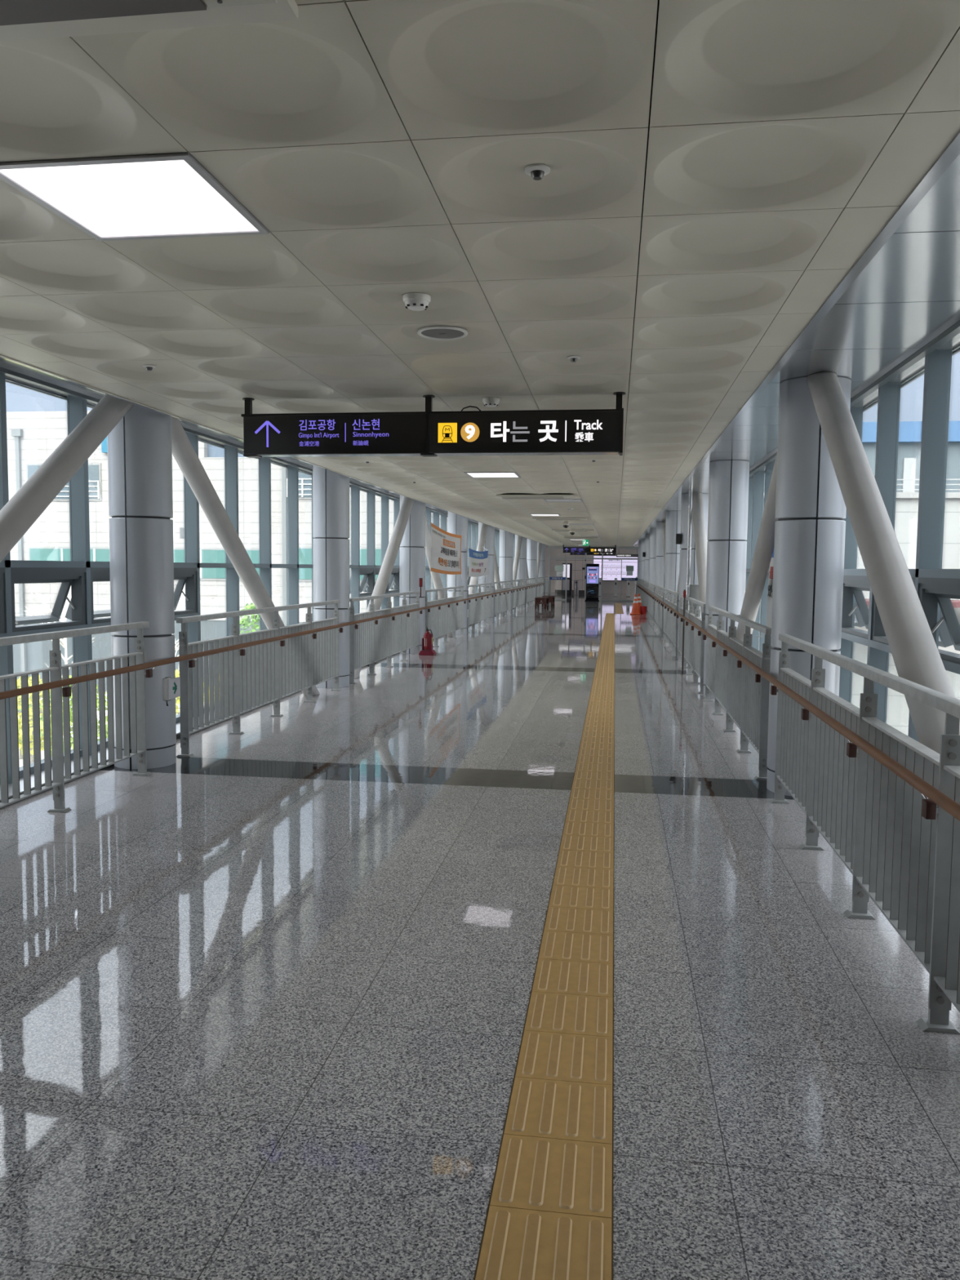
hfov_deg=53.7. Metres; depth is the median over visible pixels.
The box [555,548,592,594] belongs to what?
wall
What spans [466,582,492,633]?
guard rail
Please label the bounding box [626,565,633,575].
notice
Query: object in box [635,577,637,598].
guard rail
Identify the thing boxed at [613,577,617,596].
gate
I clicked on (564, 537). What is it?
air conditioner
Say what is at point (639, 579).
guard rail
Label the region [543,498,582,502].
recessed light
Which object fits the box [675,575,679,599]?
diagonal brace
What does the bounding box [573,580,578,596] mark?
litter bin
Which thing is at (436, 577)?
diagonal brace
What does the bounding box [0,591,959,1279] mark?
floor
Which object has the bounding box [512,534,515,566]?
window
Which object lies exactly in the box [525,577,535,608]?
guard rail
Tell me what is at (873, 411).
window
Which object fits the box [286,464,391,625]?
window
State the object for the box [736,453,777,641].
diagonal brace
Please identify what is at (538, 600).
bench
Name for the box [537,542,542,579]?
diagonal brace
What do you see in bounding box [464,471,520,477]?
recessed light
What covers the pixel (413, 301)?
smoke detector
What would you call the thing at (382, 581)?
diagonal brace
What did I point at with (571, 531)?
dome camera
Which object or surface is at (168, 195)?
recessed light
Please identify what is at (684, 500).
column
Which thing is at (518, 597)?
guard rail
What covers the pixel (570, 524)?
recessed light
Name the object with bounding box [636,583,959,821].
handrail
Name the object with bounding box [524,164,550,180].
sprinkler
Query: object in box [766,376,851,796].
column
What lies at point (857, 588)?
window
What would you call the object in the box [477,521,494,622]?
column
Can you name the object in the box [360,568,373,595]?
vent
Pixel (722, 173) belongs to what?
ceiling
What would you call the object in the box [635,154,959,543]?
wall
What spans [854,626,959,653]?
building
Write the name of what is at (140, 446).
column
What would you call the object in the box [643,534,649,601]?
column
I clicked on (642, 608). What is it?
bucket
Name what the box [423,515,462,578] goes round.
banner
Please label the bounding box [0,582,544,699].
handrail
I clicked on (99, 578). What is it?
vent
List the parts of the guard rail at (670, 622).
post, post, post, rail, post, post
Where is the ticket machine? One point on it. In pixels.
(569, 580)
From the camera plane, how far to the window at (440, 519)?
23.15 m
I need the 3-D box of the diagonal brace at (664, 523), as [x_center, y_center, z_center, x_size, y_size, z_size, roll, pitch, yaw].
[4.825,-1.683,24.329,0.188,2.873,4.211,1,4,8]
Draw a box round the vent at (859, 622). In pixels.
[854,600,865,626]
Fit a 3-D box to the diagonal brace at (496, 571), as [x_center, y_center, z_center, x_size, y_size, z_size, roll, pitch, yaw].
[0.488,-2.110,29.335,0.180,2.873,4.198,1,4,8]
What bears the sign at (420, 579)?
attached to the column at (412, 549)
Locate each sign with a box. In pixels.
[162,676,180,706]
[240,391,625,457]
[419,577,422,596]
[562,544,616,553]
[569,552,616,555]
[582,539,588,546]
[616,549,638,557]
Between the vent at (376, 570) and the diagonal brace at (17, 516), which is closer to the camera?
the diagonal brace at (17, 516)
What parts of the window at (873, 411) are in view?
pane, pane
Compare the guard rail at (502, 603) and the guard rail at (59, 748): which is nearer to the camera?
the guard rail at (59, 748)
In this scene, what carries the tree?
on the ground
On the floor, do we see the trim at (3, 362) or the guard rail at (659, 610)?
the guard rail at (659, 610)
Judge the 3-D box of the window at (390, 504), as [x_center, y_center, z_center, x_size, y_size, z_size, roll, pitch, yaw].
[-1.427,-1.457,19.784,0.322,2.900,5.000,1,4,8]
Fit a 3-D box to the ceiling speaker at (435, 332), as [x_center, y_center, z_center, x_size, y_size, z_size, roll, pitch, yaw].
[-0.179,-1.467,4.536,0.242,0.011,0.242,1,4,8]
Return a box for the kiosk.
[585,564,599,601]
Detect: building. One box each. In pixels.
[15,583,393,626]
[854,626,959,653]
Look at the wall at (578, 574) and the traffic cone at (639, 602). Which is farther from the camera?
the wall at (578, 574)
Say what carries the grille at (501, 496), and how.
attached to the air conditioner at (500, 496)
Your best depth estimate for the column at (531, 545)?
41.73 m
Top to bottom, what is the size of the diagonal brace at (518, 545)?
2.873 m
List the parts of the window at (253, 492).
pane, pane, sill, pane, pane, pane, pane, pane, pane, pane, pane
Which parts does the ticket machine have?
panel, lit panel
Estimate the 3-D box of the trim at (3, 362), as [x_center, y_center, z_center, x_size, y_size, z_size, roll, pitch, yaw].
[-0.435,-3.087,22.602,0.830,0.080,56.966,1,4,8]
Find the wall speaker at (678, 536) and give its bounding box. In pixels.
[675,533,681,544]
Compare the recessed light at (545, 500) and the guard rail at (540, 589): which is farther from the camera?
the guard rail at (540, 589)
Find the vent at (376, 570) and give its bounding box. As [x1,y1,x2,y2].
[362,568,387,592]
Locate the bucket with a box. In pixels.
[639,605,647,614]
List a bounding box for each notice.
[555,565,563,571]
[556,571,562,575]
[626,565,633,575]
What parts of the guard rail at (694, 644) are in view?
post, post, post, rail, rail, rail, post, post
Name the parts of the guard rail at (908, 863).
post, post, post, rail, rail, rail, post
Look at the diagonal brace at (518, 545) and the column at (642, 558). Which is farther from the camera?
the column at (642, 558)
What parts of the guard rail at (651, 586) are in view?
post, post, post, post, post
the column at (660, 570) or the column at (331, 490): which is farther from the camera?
the column at (660, 570)
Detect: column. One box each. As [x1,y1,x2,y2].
[106,403,176,768]
[312,465,349,688]
[399,494,426,653]
[447,511,467,635]
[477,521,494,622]
[498,528,513,614]
[515,534,527,608]
[526,538,537,603]
[537,542,545,595]
[637,542,641,580]
[640,538,644,579]
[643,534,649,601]
[648,528,656,591]
[653,521,664,625]
[662,511,680,638]
[677,493,708,658]
[703,460,749,698]
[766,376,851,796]
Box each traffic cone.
[630,594,640,614]
[637,593,641,613]
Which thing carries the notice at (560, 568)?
attached to the glass screen
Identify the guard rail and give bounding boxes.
[0,621,151,813]
[176,600,341,756]
[348,591,420,684]
[424,586,464,646]
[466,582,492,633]
[493,580,511,622]
[511,578,524,613]
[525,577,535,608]
[536,577,543,596]
[544,576,551,595]
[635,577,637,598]
[637,577,640,596]
[640,578,644,605]
[643,580,648,616]
[647,582,655,624]
[653,584,664,637]
[662,588,679,657]
[675,594,706,693]
[702,605,773,780]
[768,633,959,1034]
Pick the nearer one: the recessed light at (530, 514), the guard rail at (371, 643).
the guard rail at (371, 643)
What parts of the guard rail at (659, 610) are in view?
post, post, post, rail, post, post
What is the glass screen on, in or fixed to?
on the floor
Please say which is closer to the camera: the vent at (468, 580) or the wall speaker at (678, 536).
the wall speaker at (678, 536)
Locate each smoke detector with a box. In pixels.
[402,293,431,311]
[482,397,499,407]
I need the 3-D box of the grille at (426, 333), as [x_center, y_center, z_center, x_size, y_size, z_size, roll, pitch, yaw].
[-0.179,-1.467,4.536,0.207,0.004,0.207,-2,5,-32]
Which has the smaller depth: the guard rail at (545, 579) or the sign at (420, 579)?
the sign at (420, 579)
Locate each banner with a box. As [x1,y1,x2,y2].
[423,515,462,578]
[466,543,488,581]
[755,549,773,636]
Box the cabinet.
[688,584,700,613]
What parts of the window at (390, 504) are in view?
pane, pane, pane, pane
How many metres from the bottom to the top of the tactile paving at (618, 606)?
0.011 m
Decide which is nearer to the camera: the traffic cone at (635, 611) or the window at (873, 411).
the window at (873, 411)
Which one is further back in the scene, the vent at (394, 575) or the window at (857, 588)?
the vent at (394, 575)
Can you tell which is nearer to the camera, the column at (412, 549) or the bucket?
the column at (412, 549)
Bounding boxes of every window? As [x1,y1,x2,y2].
[0,364,89,785]
[0,567,5,633]
[10,567,86,631]
[64,393,301,755]
[173,568,197,614]
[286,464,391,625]
[381,493,441,608]
[433,511,472,599]
[466,521,478,592]
[493,528,499,589]
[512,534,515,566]
[745,462,774,652]
[760,380,902,722]
[841,575,870,638]
[870,315,959,742]
[871,577,953,647]
[918,577,959,664]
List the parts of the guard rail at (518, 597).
post, post, post, post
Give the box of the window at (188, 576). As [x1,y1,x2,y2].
[173,568,197,614]
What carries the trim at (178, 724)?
on the floor
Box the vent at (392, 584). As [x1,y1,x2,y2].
[389,579,393,590]
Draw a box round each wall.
[545,546,638,593]
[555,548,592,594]
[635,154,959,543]
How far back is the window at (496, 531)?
34.00 m
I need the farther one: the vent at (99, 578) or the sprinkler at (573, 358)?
the vent at (99, 578)
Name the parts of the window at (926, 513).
pane, pane, pane, pane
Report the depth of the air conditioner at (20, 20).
1.83 m
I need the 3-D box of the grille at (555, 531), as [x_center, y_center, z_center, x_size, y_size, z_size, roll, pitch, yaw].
[2.590,-3.093,26.901,0.920,0.004,0.185,1,4,8]
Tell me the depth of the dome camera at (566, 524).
21.75 m
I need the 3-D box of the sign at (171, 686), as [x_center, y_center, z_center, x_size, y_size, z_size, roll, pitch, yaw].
[-2.432,0.397,7.428,0.088,0.228,0.195,1,4,8]
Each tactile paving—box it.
[473,613,614,1279]
[614,602,623,613]
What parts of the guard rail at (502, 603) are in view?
post, post, post, rail, post, post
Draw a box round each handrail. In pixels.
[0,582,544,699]
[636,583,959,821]
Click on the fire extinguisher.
(427, 641)
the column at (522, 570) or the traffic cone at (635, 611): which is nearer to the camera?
the traffic cone at (635, 611)
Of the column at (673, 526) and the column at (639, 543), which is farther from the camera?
the column at (639, 543)
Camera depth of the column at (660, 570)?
26.25 m
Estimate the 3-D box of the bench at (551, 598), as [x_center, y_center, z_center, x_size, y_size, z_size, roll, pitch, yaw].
[2.779,-1.573,38.583,0.452,0.438,1.250,1,4,8]
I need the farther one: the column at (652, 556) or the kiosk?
the kiosk
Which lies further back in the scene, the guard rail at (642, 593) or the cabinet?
the guard rail at (642, 593)
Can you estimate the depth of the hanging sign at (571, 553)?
50.90 m
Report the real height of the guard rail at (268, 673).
1.142 m
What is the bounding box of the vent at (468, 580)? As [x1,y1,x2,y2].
[467,568,470,584]
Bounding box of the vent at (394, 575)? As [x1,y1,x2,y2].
[388,568,399,592]
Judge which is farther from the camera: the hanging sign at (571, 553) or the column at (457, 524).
the hanging sign at (571, 553)
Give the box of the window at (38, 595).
[10,567,86,631]
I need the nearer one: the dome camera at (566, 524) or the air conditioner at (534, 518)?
the air conditioner at (534, 518)
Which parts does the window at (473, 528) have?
pane, pane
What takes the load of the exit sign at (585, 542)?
hanging from the ceiling
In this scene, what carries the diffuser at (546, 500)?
attached to the recessed light at (545, 500)
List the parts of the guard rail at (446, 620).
post, post, rail, rail, post, rail, post, post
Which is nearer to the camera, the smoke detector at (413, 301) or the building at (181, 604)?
the smoke detector at (413, 301)
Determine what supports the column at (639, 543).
on the floor
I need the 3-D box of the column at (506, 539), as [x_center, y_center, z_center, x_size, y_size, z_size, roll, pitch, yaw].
[0.879,-2.315,32.083,0.470,2.878,0.470,1,4,8]
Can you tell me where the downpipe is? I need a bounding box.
[685,490,692,610]
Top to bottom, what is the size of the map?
1.640 m
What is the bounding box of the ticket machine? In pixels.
[561,563,572,596]
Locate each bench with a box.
[534,596,548,608]
[542,595,555,607]
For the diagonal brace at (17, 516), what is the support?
on the floor
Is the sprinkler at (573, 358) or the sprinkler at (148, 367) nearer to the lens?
the sprinkler at (573, 358)
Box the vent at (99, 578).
[64,567,111,623]
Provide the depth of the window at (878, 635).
6.39 m
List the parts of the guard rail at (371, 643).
post, post, rail, rail, rail, post, post, post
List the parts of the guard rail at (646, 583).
post, post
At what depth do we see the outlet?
1.80 m
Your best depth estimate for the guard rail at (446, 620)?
19.64 m
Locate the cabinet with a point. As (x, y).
(694, 593)
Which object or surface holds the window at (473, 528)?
on the trim at (178, 724)
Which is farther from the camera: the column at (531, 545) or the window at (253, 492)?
the column at (531, 545)
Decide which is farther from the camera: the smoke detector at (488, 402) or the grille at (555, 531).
the grille at (555, 531)
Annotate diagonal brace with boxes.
[0,394,133,562]
[171,416,319,695]
[354,496,414,678]
[424,519,453,636]
[467,523,488,594]
[494,547,504,615]
[512,535,522,586]
[526,561,528,583]
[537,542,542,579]
[662,521,666,568]
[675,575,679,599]
[692,492,706,617]
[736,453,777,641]
[807,372,959,753]
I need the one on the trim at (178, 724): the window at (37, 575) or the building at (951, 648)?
the window at (37, 575)
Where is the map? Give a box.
[592,555,638,581]
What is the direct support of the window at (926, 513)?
on the trim
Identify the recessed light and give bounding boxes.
[0,151,269,240]
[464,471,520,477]
[529,514,560,515]
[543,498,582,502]
[569,524,594,524]
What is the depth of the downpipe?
15.77 m
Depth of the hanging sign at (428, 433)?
5.99 m
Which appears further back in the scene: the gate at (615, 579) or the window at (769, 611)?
the gate at (615, 579)
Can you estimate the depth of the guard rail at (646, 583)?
33.72 m
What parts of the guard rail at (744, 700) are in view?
post, post, post, rail, rail, rail, post, post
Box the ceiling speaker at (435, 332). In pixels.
[417,325,467,340]
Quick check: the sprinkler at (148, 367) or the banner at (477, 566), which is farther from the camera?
the banner at (477, 566)
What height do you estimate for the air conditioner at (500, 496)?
0.041 m
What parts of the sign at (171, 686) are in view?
arrow panel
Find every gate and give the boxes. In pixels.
[598,577,601,596]
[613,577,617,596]
[626,580,630,596]
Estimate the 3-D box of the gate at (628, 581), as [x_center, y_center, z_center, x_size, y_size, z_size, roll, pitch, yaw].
[8.486,-3.015,54.221,0.200,1.038,1.504,1,4,8]
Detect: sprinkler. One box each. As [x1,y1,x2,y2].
[142,364,155,370]
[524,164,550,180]
[567,355,580,362]
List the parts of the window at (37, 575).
pane, sill, pane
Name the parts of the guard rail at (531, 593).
post, post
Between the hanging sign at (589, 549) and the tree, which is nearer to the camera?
the tree
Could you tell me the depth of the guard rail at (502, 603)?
29.58 m
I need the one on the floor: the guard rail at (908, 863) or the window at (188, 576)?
the guard rail at (908, 863)
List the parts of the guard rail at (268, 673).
post, post, rail, rail, rail, post, post, post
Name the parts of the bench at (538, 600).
leg, seat, panel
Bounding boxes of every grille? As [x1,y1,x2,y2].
[421,328,464,337]
[501,496,563,497]
[555,530,587,531]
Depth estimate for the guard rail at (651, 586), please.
28.94 m
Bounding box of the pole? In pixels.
[681,589,685,670]
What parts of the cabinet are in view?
door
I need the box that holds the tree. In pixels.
[40,606,66,623]
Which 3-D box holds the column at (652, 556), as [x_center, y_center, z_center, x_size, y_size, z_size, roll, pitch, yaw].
[5.829,-2.212,31.385,0.470,2.878,0.470,1,4,8]
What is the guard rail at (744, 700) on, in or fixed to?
on the floor
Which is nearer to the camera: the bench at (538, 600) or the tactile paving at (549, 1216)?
the tactile paving at (549, 1216)
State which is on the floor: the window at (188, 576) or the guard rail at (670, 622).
the guard rail at (670, 622)
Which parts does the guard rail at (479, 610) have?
post, post, post, rail, post, post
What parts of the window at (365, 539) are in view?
pane, pane, pane, pane, pane, pane, pane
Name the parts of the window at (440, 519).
pane, pane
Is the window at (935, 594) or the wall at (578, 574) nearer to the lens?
the window at (935, 594)
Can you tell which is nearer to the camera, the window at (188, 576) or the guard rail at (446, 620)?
the window at (188, 576)
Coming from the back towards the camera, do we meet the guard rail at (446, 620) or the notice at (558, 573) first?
the notice at (558, 573)
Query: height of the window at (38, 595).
0.445 m
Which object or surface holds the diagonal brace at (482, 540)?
on the floor
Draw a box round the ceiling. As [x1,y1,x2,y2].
[0,0,959,546]
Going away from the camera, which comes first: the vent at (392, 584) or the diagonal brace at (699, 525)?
the diagonal brace at (699, 525)
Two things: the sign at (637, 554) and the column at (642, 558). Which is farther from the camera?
the sign at (637, 554)
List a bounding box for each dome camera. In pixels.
[562,520,569,528]
[568,528,575,534]
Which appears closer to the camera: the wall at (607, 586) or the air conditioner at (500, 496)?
the air conditioner at (500, 496)
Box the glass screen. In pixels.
[547,546,638,600]
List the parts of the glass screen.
sticker strip, rail, sticker strip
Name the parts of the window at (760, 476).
pane, pane, pane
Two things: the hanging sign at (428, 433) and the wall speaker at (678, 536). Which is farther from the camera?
the wall speaker at (678, 536)
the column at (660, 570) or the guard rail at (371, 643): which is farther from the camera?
the column at (660, 570)
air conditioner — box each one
[0,0,298,41]
[495,494,574,498]
[532,517,586,519]
[564,537,597,538]
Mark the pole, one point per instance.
(684, 591)
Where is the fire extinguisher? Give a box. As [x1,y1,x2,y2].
[418,626,435,655]
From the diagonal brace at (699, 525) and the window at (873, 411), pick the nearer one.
the window at (873, 411)
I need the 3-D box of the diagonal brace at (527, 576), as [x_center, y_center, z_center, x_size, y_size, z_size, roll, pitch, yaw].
[1.894,-2.853,39.208,0.180,2.873,4.198,1,4,8]
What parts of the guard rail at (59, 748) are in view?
post, rail, rail, rail, post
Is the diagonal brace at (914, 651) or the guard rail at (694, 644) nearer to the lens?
the diagonal brace at (914, 651)
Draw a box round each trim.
[0,357,515,535]
[0,697,282,808]
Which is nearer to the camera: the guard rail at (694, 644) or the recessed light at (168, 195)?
the recessed light at (168, 195)
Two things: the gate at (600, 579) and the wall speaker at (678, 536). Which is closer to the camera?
the wall speaker at (678, 536)
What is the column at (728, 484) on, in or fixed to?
on the floor
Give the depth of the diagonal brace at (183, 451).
8.71 m
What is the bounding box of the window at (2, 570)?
[0,567,5,633]
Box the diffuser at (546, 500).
[546,499,581,501]
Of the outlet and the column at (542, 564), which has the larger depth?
the column at (542, 564)

